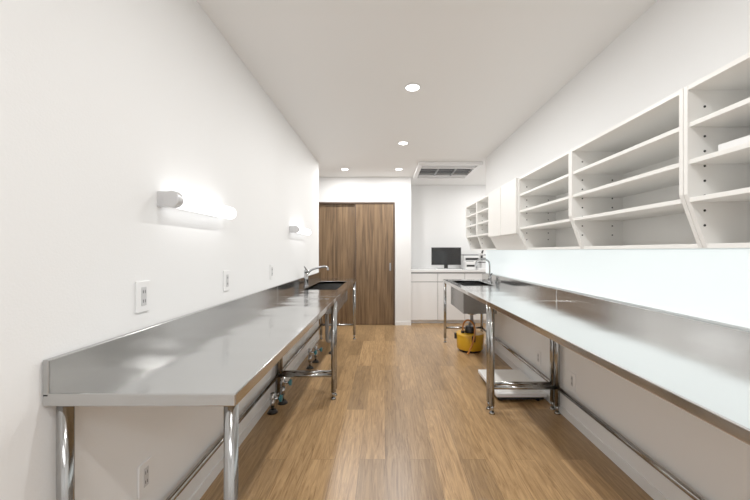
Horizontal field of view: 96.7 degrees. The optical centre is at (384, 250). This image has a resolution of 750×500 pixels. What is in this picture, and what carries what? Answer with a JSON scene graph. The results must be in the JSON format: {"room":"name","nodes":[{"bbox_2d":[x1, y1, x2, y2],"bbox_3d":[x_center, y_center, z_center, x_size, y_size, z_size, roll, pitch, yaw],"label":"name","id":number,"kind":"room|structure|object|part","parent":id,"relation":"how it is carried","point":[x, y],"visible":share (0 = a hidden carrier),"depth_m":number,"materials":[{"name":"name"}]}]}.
{"room":"laboratory","nodes":[
{"label":"laboratory","id":0,"kind":"room"},
{"bbox_2d":[0,0,318,499],"bbox_3d":[-1.570,0.000,1.065,1.260,2.500,7.330,0,0,0],"label":"wall","id":1,"kind":"structure","parent":0,"point":[106,106],"depth_m":1.19,"materials":[{"name":"white paint"}]},
{"bbox_2d":[135,280,149,312],"bbox_3d":[-0.935,0.175,1.288,0.011,0.120,0.072,0,0,0],"label":"wall outlet","id":2,"kind":"object","parent":1,"relation":"attached to","point":[142,288],"visible":1,"depth_m":1.28,"materials":[{"name":"white plastic"}]},
{"bbox_2d":[138,456,151,497],"bbox_3d":[-0.935,0.880,1.300,0.011,0.120,0.072,0,0,0],"label":"wall outlet","id":3,"kind":"object","parent":1,"relation":"attached to","point":[145,469],"visible":1,"depth_m":1.29,"materials":[{"name":"white plastic"}]},
{"bbox_2d":[43,286,277,395],"bbox_3d":[-0.927,0.349,1.880,0.018,0.102,1.940,0,0,0],"label":"backsplash","id":4,"kind":"structure","parent":1,"relation":"attached to","point":[63,370],"depth_m":1.21,"materials":[{"name":"silver metal"}]},
{"bbox_2d":[157,190,235,218],"bbox_3d":[-0.893,-0.215,1.650,0.093,0.070,0.560,0,0,0],"label":"wall lamp","id":5,"kind":"object","parent":1,"relation":"attached to","point":[173,199],"visible":1,"depth_m":1.48,"materials":[{"name":"white plastic"}]},
{"bbox_2d":[223,270,229,290],"bbox_3d":[-0.935,0.175,1.970,0.011,0.120,0.072,0,0,0],"label":"wall outlet","id":6,"kind":"object","parent":1,"relation":"attached to","point":[226,274],"visible":1,"depth_m":1.96,"materials":[{"name":"white plastic"}]},
{"bbox_2d":[189,335,318,499],"bbox_3d":[-1.566,1.220,1.069,1.268,0.060,7.338,0,0,0],"label":"baseboard","id":7,"kind":"structure","parent":1,"relation":"attached to","point":[216,470],"depth_m":2.18,"materials":[{"name":"white"}]},
{"bbox_2d":[270,264,272,278],"bbox_3d":[-0.935,0.170,2.750,0.011,0.120,0.072,0,0,0],"label":"wall outlet","id":8,"kind":"object","parent":1,"relation":"attached to","point":[271,265],"visible":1,"depth_m":2.74,"materials":[{"name":"white plastic"}]},
{"bbox_2d":[277,272,320,295],"bbox_3d":[-0.927,0.349,3.812,0.018,0.102,1.916,0,0,0],"label":"backsplash","id":9,"kind":"structure","parent":1,"relation":"attached to","point":[286,287],"depth_m":3.40,"materials":[{"name":"silver metal"}]},
{"bbox_2d":[289,226,310,234],"bbox_3d":[-0.893,-0.215,3.560,0.093,0.070,0.580,0,0,0],"label":"wall lamp","id":10,"kind":"object","parent":1,"relation":"attached to","point":[292,229],"visible":1,"depth_m":3.33,"materials":[{"name":"white plastic"}]},
{"bbox_2d":[319,177,485,321],"bbox_3d":[0.050,0.000,6.020,4.500,2.500,0.800,0,0,0],"label":"wall","id":11,"kind":"structure","parent":0,"point":[426,216],"depth_m":6.32,"materials":[{"name":"white paint"}]},
{"bbox_2d":[319,204,354,323],"bbox_3d":[-0.784,0.224,5.692,0.688,2.043,0.035,0,0,0],"label":"leaf","id":12,"kind":"object","parent":11,"relation":"attached to","point":[336,221],"visible":0.51,"depth_m":5.67,"materials":[{"name":"brown wood"}]},
{"bbox_2d":[319,201,394,201],"bbox_3d":[-0.500,-0.833,5.680,1.340,0.014,0.120,0,0,0],"label":"door frame","id":13,"kind":"object","parent":11,"relation":"attached to","point":[319,201],"depth_m":5.62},
{"bbox_2d":[319,202,394,324],"bbox_3d":[-0.502,0.212,5.670,1.335,2.075,0.120,0,0,0],"label":"frame","id":14,"kind":"object","parent":11,"relation":"attached to","point":[393,203],"visible":0.48,"depth_m":5.61,"materials":[{"name":"brown"}]},
{"bbox_2d":[355,204,392,324],"bbox_3d":[-0.183,0.224,5.646,0.643,2.043,0.039,0,0,0],"label":"leaf","id":15,"kind":"object","parent":11,"relation":"attached to","point":[374,222],"depth_m":5.63,"materials":[{"name":"brown wood"}]},
{"bbox_3d":[-0.496,0.224,5.628,0.017,2.043,0.004,0,0,0],"label":"leaf edge","id":16,"kind":"part","parent":15,"relation":"part of","materials":[{"name":"brown wood"}]},
{"bbox_2d":[395,322,410,324],"bbox_3d":[0.307,1.220,5.616,0.265,0.060,0.008,0,0,0],"label":"baseboard","id":17,"kind":"structure","parent":11,"relation":"attached to","point":[396,323],"depth_m":5.61,"materials":[{"name":"white"}]},
{"bbox_2d":[200,323,653,499],"bbox_3d":[0.050,1.280,1.860,4.700,0.060,9.120,0,0,0],"label":"floor","id":18,"kind":"structure","parent":0,"point":[409,418],"depth_m":2.21,"materials":[{"name":"brown wood"}]},
{"bbox_2d":[43,286,336,499],"bbox_3d":[-0.672,0.774,1.880,0.528,0.952,1.940,0,0,0],"label":"worktable","id":19,"kind":"object","parent":18,"relation":"on","point":[215,355],"visible":0.94,"depth_m":1.14,"materials":[{"name":"silver metal"}]},
{"bbox_2d":[43,297,336,405],"bbox_3d":[-0.672,0.407,1.880,0.528,0.035,1.940,0,0,0],"label":"countertop","id":20,"kind":"structure","parent":19,"relation":"on","point":[219,363],"depth_m":1.15,"materials":[{"name":"silver metal"}]},
{"bbox_2d":[267,392,282,414],"bbox_3d":[-0.855,1.175,2.580,0.114,0.150,0.084,0,0,0],"label":"water valve","id":21,"kind":"object","parent":18,"relation":"on","point":[272,411],"visible":1,"depth_m":2.57,"materials":[{"name":"silver metal"}]},
{"bbox_2d":[278,377,291,404],"bbox_3d":[-0.825,1.145,2.740,0.114,0.210,0.084,0,0,0],"label":"water valve","id":22,"kind":"object","parent":18,"relation":"on","point":[283,382],"visible":0.99,"depth_m":2.73,"materials":[{"name":"silver metal"}]},
{"bbox_2d":[306,348,316,369],"bbox_3d":[-0.785,1.145,3.550,0.114,0.210,0.084,0,0,0],"label":"water valve","id":23,"kind":"object","parent":18,"relation":"on","point":[310,352],"visible":1,"depth_m":3.54,"materials":[{"name":"silver metal"}]},
{"bbox_2d":[277,272,355,395],"bbox_3d":[-0.672,0.774,3.812,0.528,0.952,1.916,0,0,0],"label":"table","id":24,"kind":"object","parent":18,"relation":"on","point":[318,286],"visible":0.67,"depth_m":3.53,"materials":[{"name":"silver metal"}]},
{"bbox_2d":[303,266,328,286],"bbox_3d":[-0.754,0.274,3.629,0.282,0.230,0.122,0,0,0],"label":"faucet","id":25,"kind":"object","parent":24,"relation":"on","point":[306,272],"visible":1,"depth_m":3.65,"materials":[{"name":"silver metal"}]},
{"bbox_3d":[-0.744,0.218,3.660,0.262,0.116,0.024,0,0,0],"label":"spout","id":26,"kind":"part","parent":25,"relation":"part of","materials":[{"name":"silver metal"}]},
{"bbox_2d":[278,278,355,299],"bbox_3d":[-0.672,0.407,3.812,0.528,0.035,1.916,0,0,0],"label":"countertop","id":27,"kind":"structure","parent":24,"relation":"on","point":[299,292],"depth_m":3.29,"materials":[{"name":"silver metal"}]},
{"bbox_2d":[304,282,347,313],"bbox_3d":[-0.660,0.547,3.825,0.352,0.306,0.962,0,0,0],"label":"sink","id":28,"kind":"object","parent":24,"relation":"in","point":[341,301],"depth_m":4.10,"materials":[{"name":"silver metal"}]},
{"bbox_2d":[325,314,330,353],"bbox_3d":[-0.645,0.975,3.970,0.100,0.550,0.330,0,0,0],"label":"drain pipe","id":29,"kind":"object","parent":24,"relation":"attached to","point":[327,332],"visible":0.55,"depth_m":3.81,"materials":[{"name":"grey plastic"}]},
{"bbox_2d":[312,346,321,362],"bbox_3d":[-0.765,1.160,3.750,0.114,0.180,0.084,0,0,0],"label":"water valve","id":30,"kind":"object","parent":18,"relation":"on","point":[315,347],"visible":0.88,"depth_m":3.73,"materials":[{"name":"silver metal"}]},
{"bbox_2d":[411,268,485,322],"bbox_3d":[1.370,0.787,6.014,1.854,0.925,0.608,0,0,0],"label":"base cabinet","id":31,"kind":"object","parent":18,"relation":"on","point":[427,284],"visible":0.44,"depth_m":5.72,"materials":[{"name":"white laminate"}]},
{"bbox_3d":[0.675,0.457,5.730,0.456,0.137,0.018,0,0,0],"label":"drawer","id":32,"kind":"part","parent":31,"relation":"part of","materials":[{"name":"white"}]},
{"bbox_3d":[0.675,0.862,5.730,0.456,0.647,0.018,0,0,0],"label":"door","id":33,"kind":"part","parent":31,"relation":"part of","materials":[{"name":"white"}]},
{"bbox_2d":[411,268,485,271],"bbox_3d":[1.370,0.344,6.014,1.854,0.039,0.608,0,0,0],"label":"countertop","id":34,"kind":"structure","parent":31,"relation":"on","point":[412,269],"depth_m":5.71,"materials":[{"name":"white"}]},
{"bbox_2d":[431,247,460,267],"bbox_3d":[1.095,0.130,5.990,0.530,0.390,0.180,0,0,0],"label":"computer monitor","id":35,"kind":"object","parent":34,"relation":"on","point":[445,256],"visible":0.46,"depth_m":5.95,"materials":[{"name":"black plastic"}]},
{"bbox_2d":[436,268,461,269],"bbox_3d":[1.110,0.314,5.803,0.420,0.021,0.135,0,0,0],"label":"keyboard","id":36,"kind":"object","parent":34,"relation":"on","point":[437,268],"visible":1,"depth_m":5.74,"materials":[{"name":"white plastic"}]},
{"bbox_2d":[463,261,475,269],"bbox_3d":[1.490,0.252,5.899,0.180,0.146,0.203,0,0,0],"label":"printer","id":37,"kind":"object","parent":34,"relation":"on","point":[468,265],"visible":0.97,"depth_m":5.80,"materials":[{"name":"white plastic"}]},
{"bbox_2d":[460,254,485,268],"bbox_3d":[1.660,0.192,6.168,0.480,0.265,0.264,0,0,0],"label":"printer","id":38,"kind":"object","parent":34,"relation":"on","point":[464,257],"visible":0.55,"depth_m":6.04,"materials":[{"name":"white plastic"}]},
{"bbox_3d":[1.660,0.072,6.170,0.460,0.024,0.240,0,0,0],"label":"scanner lid","id":39,"kind":"part","parent":38,"relation":"part of","materials":[{"name":"grey plastic"}]},
{"bbox_2d":[476,250,485,269],"bbox_3d":[1.700,0.144,5.884,0.150,0.361,0.231,0,0,0],"label":"microscope","id":40,"kind":"object","parent":34,"relation":"on","point":[481,253],"visible":0.77,"depth_m":5.84,"materials":[{"name":"white plastic"}]},
{"bbox_3d":[1.138,0.457,5.730,0.456,0.137,0.018,0,0,0],"label":"drawer","id":41,"kind":"part","parent":31,"relation":"part of","materials":[{"name":"white"}]},
{"bbox_3d":[1.138,0.862,5.730,0.456,0.647,0.018,0,0,0],"label":"door","id":42,"kind":"part","parent":31,"relation":"part of","materials":[{"name":"white"}]},
{"bbox_3d":[1.602,0.457,5.730,0.456,0.137,0.018,0,0,0],"label":"drawer","id":43,"kind":"part","parent":31,"relation":"part of","materials":[{"name":"white"}]},
{"bbox_3d":[1.602,0.862,5.730,0.456,0.647,0.018,0,0,0],"label":"door","id":44,"kind":"part","parent":31,"relation":"part of","materials":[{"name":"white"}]},
{"bbox_2d":[454,315,483,354],"bbox_3d":[1.053,1.010,4.184,0.394,0.480,0.348,0,0,-43],"label":"trap","id":45,"kind":"object","parent":18,"relation":"on","point":[469,339],"visible":0.98,"depth_m":4.08,"materials":[{"name":"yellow plastic"}]},
{"bbox_2d":[456,335,483,350],"bbox_3d":[1.070,1.135,4.200,0.339,0.170,0.339,0,0,0],"label":"tub","id":46,"kind":"object","parent":45,"relation":"attached to","point":[464,342],"depth_m":4.06,"materials":[{"name":"yellow plastic"}]},
{"bbox_3d":[1.070,1.038,4.200,0.348,0.025,0.348,0,0,0],"label":"lid","id":47,"kind":"part","parent":45,"relation":"part of","materials":[{"name":"yellow plastic"}]},
{"bbox_2d":[443,273,556,409],"bbox_3d":[1.075,0.774,3.602,0.561,0.952,1.996,0,0,0],"label":"table","id":48,"kind":"object","parent":18,"relation":"on","point":[469,296],"visible":0.74,"depth_m":3.21,"materials":[{"name":"silver metal"}]},
{"bbox_2d":[451,281,496,314],"bbox_3d":[1.060,0.582,4.070,0.372,0.376,0.712,0,0,0],"label":"sink","id":49,"kind":"object","parent":48,"relation":"in","point":[463,302],"depth_m":3.79,"materials":[{"name":"silver metal"}]},
{"bbox_2d":[474,258,492,282],"bbox_3d":[1.210,0.238,4.073,0.221,0.304,0.113,0,0,0],"label":"gooseneck faucet","id":50,"kind":"object","parent":48,"relation":"on","point":[487,260],"visible":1,"depth_m":4.09,"materials":[{"name":"silver metal"}]},
{"bbox_3d":[1.200,0.198,4.100,0.202,0.224,0.021,0,0,0],"label":"spout","id":51,"kind":"part","parent":50,"relation":"part of","materials":[{"name":"silver metal"}]},
{"bbox_2d":[443,279,554,304],"bbox_3d":[1.075,0.407,3.602,0.561,0.035,1.996,0,0,0],"label":"countertop","id":52,"kind":"structure","parent":48,"relation":"on","point":[498,292],"depth_m":3.13,"materials":[{"name":"silver metal"}]},
{"bbox_2d":[478,369,546,400],"bbox_3d":[1.127,1.208,3.020,0.415,0.084,0.560,0,0,0],"label":"scale","id":53,"kind":"object","parent":18,"relation":"on","point":[501,375],"visible":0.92,"depth_m":2.79,"materials":[{"name":"white plastic"}]},
{"bbox_3d":[1.127,1.218,3.020,0.375,0.025,0.520,0,0,0],"label":"under frame","id":54,"kind":"part","parent":53,"relation":"part of","materials":[{"name":"white metal"}]},
{"bbox_2d":[487,289,749,499],"bbox_3d":[1.075,0.774,1.490,0.561,0.952,2.220,0,0,0],"label":"worktable","id":55,"kind":"object","parent":18,"relation":"on","point":[701,368],"visible":1,"depth_m":1.37,"materials":[{"name":"silver metal"}]},
{"bbox_2d":[487,301,749,444],"bbox_3d":[1.075,0.407,1.490,0.561,0.035,2.220,0,0,0],"label":"countertop","id":56,"kind":"structure","parent":55,"relation":"on","point":[711,384],"depth_m":1.21,"materials":[{"name":"silver metal"}]},
{"bbox_2d":[197,0,657,184],"bbox_3d":[0.050,-1.280,1.860,4.700,0.060,9.120,0,0,0],"label":"ceiling","id":57,"kind":"structure","parent":0,"point":[338,72],"depth_m":2.23,"materials":[{"name":"white paint"}]},
{"bbox_2d":[398,141,408,144],"bbox_3d":[0.210,-1.246,3.850,0.125,0.008,0.125,0,0,0],"label":"recessed light","id":58,"kind":"object","parent":57,"relation":"in","point":[400,142],"visible":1,"depth_m":3.84,"materials":[{"name":"white plastic"}]},
{"bbox_2d":[404,83,420,91],"bbox_3d":[0.210,-1.246,2.540,0.125,0.008,0.125,0,0,0],"label":"recessed light","id":59,"kind":"object","parent":57,"relation":"in","point":[411,87],"visible":1,"depth_m":2.54,"materials":[{"name":"white plastic"}]},
{"bbox_2d":[413,162,482,178],"bbox_3d":[0.920,-1.227,5.110,0.900,0.045,0.900,0,0,0],"label":"air conditioner","id":60,"kind":"object","parent":57,"relation":"attached to","point":[424,170],"depth_m":5.05,"materials":[{"name":"white plastic"}]},
{"bbox_2d":[486,0,749,499],"bbox_3d":[1.830,0.000,0.950,0.940,2.500,7.100,0,0,0],"label":"wall","id":61,"kind":"structure","parent":0,"point":[672,45],"depth_m":1.78,"materials":[{"name":"white paint"}]},
{"bbox_2d":[466,201,481,249],"bbox_3d":[1.210,-0.295,4.121,0.299,0.570,0.518,0,0,0],"label":"wall shelf unit","id":62,"kind":"object","parent":61,"relation":"attached to","point":[471,210],"visible":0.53,"depth_m":4.36,"materials":[{"name":"white laminate"}]},
{"bbox_2d":[477,195,496,249],"bbox_3d":[1.210,-0.295,3.611,0.299,0.570,0.498,0,0,0],"label":"wall shelf unit","id":63,"kind":"object","parent":61,"relation":"attached to","point":[486,243],"visible":0.3,"depth_m":3.84,"materials":[{"name":"white laminate"}]},
{"bbox_2d":[488,178,526,249],"bbox_3d":[1.200,-0.295,3.006,0.319,0.570,0.708,0,0,0],"label":"upper cabinet","id":64,"kind":"object","parent":61,"relation":"attached to","point":[504,232],"visible":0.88,"depth_m":2.91,"materials":[{"name":"white laminate"}]},
{"bbox_3d":[1.050,-0.360,3.185,0.019,0.440,0.346,0,0,0],"label":"door","id":65,"kind":"part","parent":64,"relation":"part of","materials":[{"name":"white laminate"}]},
{"bbox_3d":[1.050,-0.360,2.828,0.019,0.440,0.348,0,0,0],"label":"door","id":66,"kind":"part","parent":64,"relation":"part of","materials":[{"name":"white laminate"}]},
{"bbox_2d":[482,273,556,300],"bbox_3d":[1.347,0.349,3.602,0.018,0.102,1.996,0,0,0],"label":"backsplash","id":67,"kind":"structure","parent":61,"relation":"attached to","point":[543,291],"depth_m":3.15,"materials":[{"name":"silver metal"}]},
{"bbox_2d":[537,350,540,365],"bbox_3d":[1.355,0.940,2.940,0.011,0.120,0.072,0,0,0],"label":"wall outlet","id":68,"kind":"object","parent":61,"relation":"attached to","point":[538,351],"visible":1,"depth_m":2.93,"materials":[{"name":"white plastic"}]},
{"bbox_2d":[518,150,588,249],"bbox_3d":[1.210,-0.295,2.280,0.299,0.570,0.740,0,0,0],"label":"wall shelf unit","id":69,"kind":"object","parent":61,"relation":"attached to","point":[545,222],"visible":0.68,"depth_m":2.53,"materials":[{"name":"white laminate"}]},
{"bbox_3d":[1.354,-0.295,2.280,0.010,0.570,0.708,0,0,0],"label":"panel","id":70,"kind":"part","parent":69,"relation":"part of","materials":[{"name":"white laminate"}]},
{"bbox_2d":[569,371,575,390],"bbox_3d":[1.355,0.940,2.410,0.011,0.120,0.072,0,0,0],"label":"wall outlet","id":71,"kind":"object","parent":61,"relation":"attached to","point":[572,377],"visible":1,"depth_m":2.40,"materials":[{"name":"white plastic"}]},
{"bbox_2d":[485,339,668,499],"bbox_3d":[1.356,1.220,0.950,0.008,0.060,7.100,0,0,0],"label":"baseboard","id":72,"kind":"structure","parent":61,"relation":"attached to","point":[623,465],"depth_m":2.02,"materials":[{"name":"white"}]},
{"bbox_2d":[486,249,749,327],"bbox_3d":[1.353,0.140,2.415,0.013,0.291,4.070,0,0,0],"label":"wall panel","id":73,"kind":"object","parent":61,"relation":"attached to","point":[714,285],"visible":1,"depth_m":1.68,"materials":[{"name":"white plastic"}]},
{"bbox_2d":[570,88,724,248],"bbox_3d":[1.210,-0.295,1.547,0.299,0.570,0.722,0,0,0],"label":"wall shelf unit","id":74,"kind":"object","parent":61,"relation":"attached to","point":[627,180],"visible":0.64,"depth_m":1.64,"materials":[{"name":"white laminate"}]},
{"bbox_3d":[1.354,-0.295,1.547,0.010,0.570,0.690,0,0,0],"label":"panel","id":75,"kind":"part","parent":74,"relation":"part of","materials":[{"name":"white laminate"}]},
{"bbox_2d":[557,289,749,356],"bbox_3d":[1.347,0.349,1.490,0.018,0.102,2.220,0,0,0],"label":"backsplash","id":76,"kind":"structure","parent":61,"relation":"attached to","point":[734,340],"depth_m":1.56,"materials":[{"name":"silver metal"}]},
{"bbox_2d":[684,52,749,247],"bbox_3d":[1.210,-0.295,0.822,0.299,0.570,0.724,0,0,0],"label":"wall shelf unit","id":77,"kind":"object","parent":61,"relation":"attached to","point":[716,105],"visible":1,"depth_m":1.17,"materials":[{"name":"white laminate"}]},
{"bbox_2d":[718,135,749,150],"bbox_3d":[1.205,-0.335,0.950,0.210,0.030,0.300,0,0,0],"label":"paper tray","id":78,"kind":"object","parent":77,"relation":"on","point":[745,139],"visible":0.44,"depth_m":1.05,"materials":[{"name":"white plastic"}]}
]}

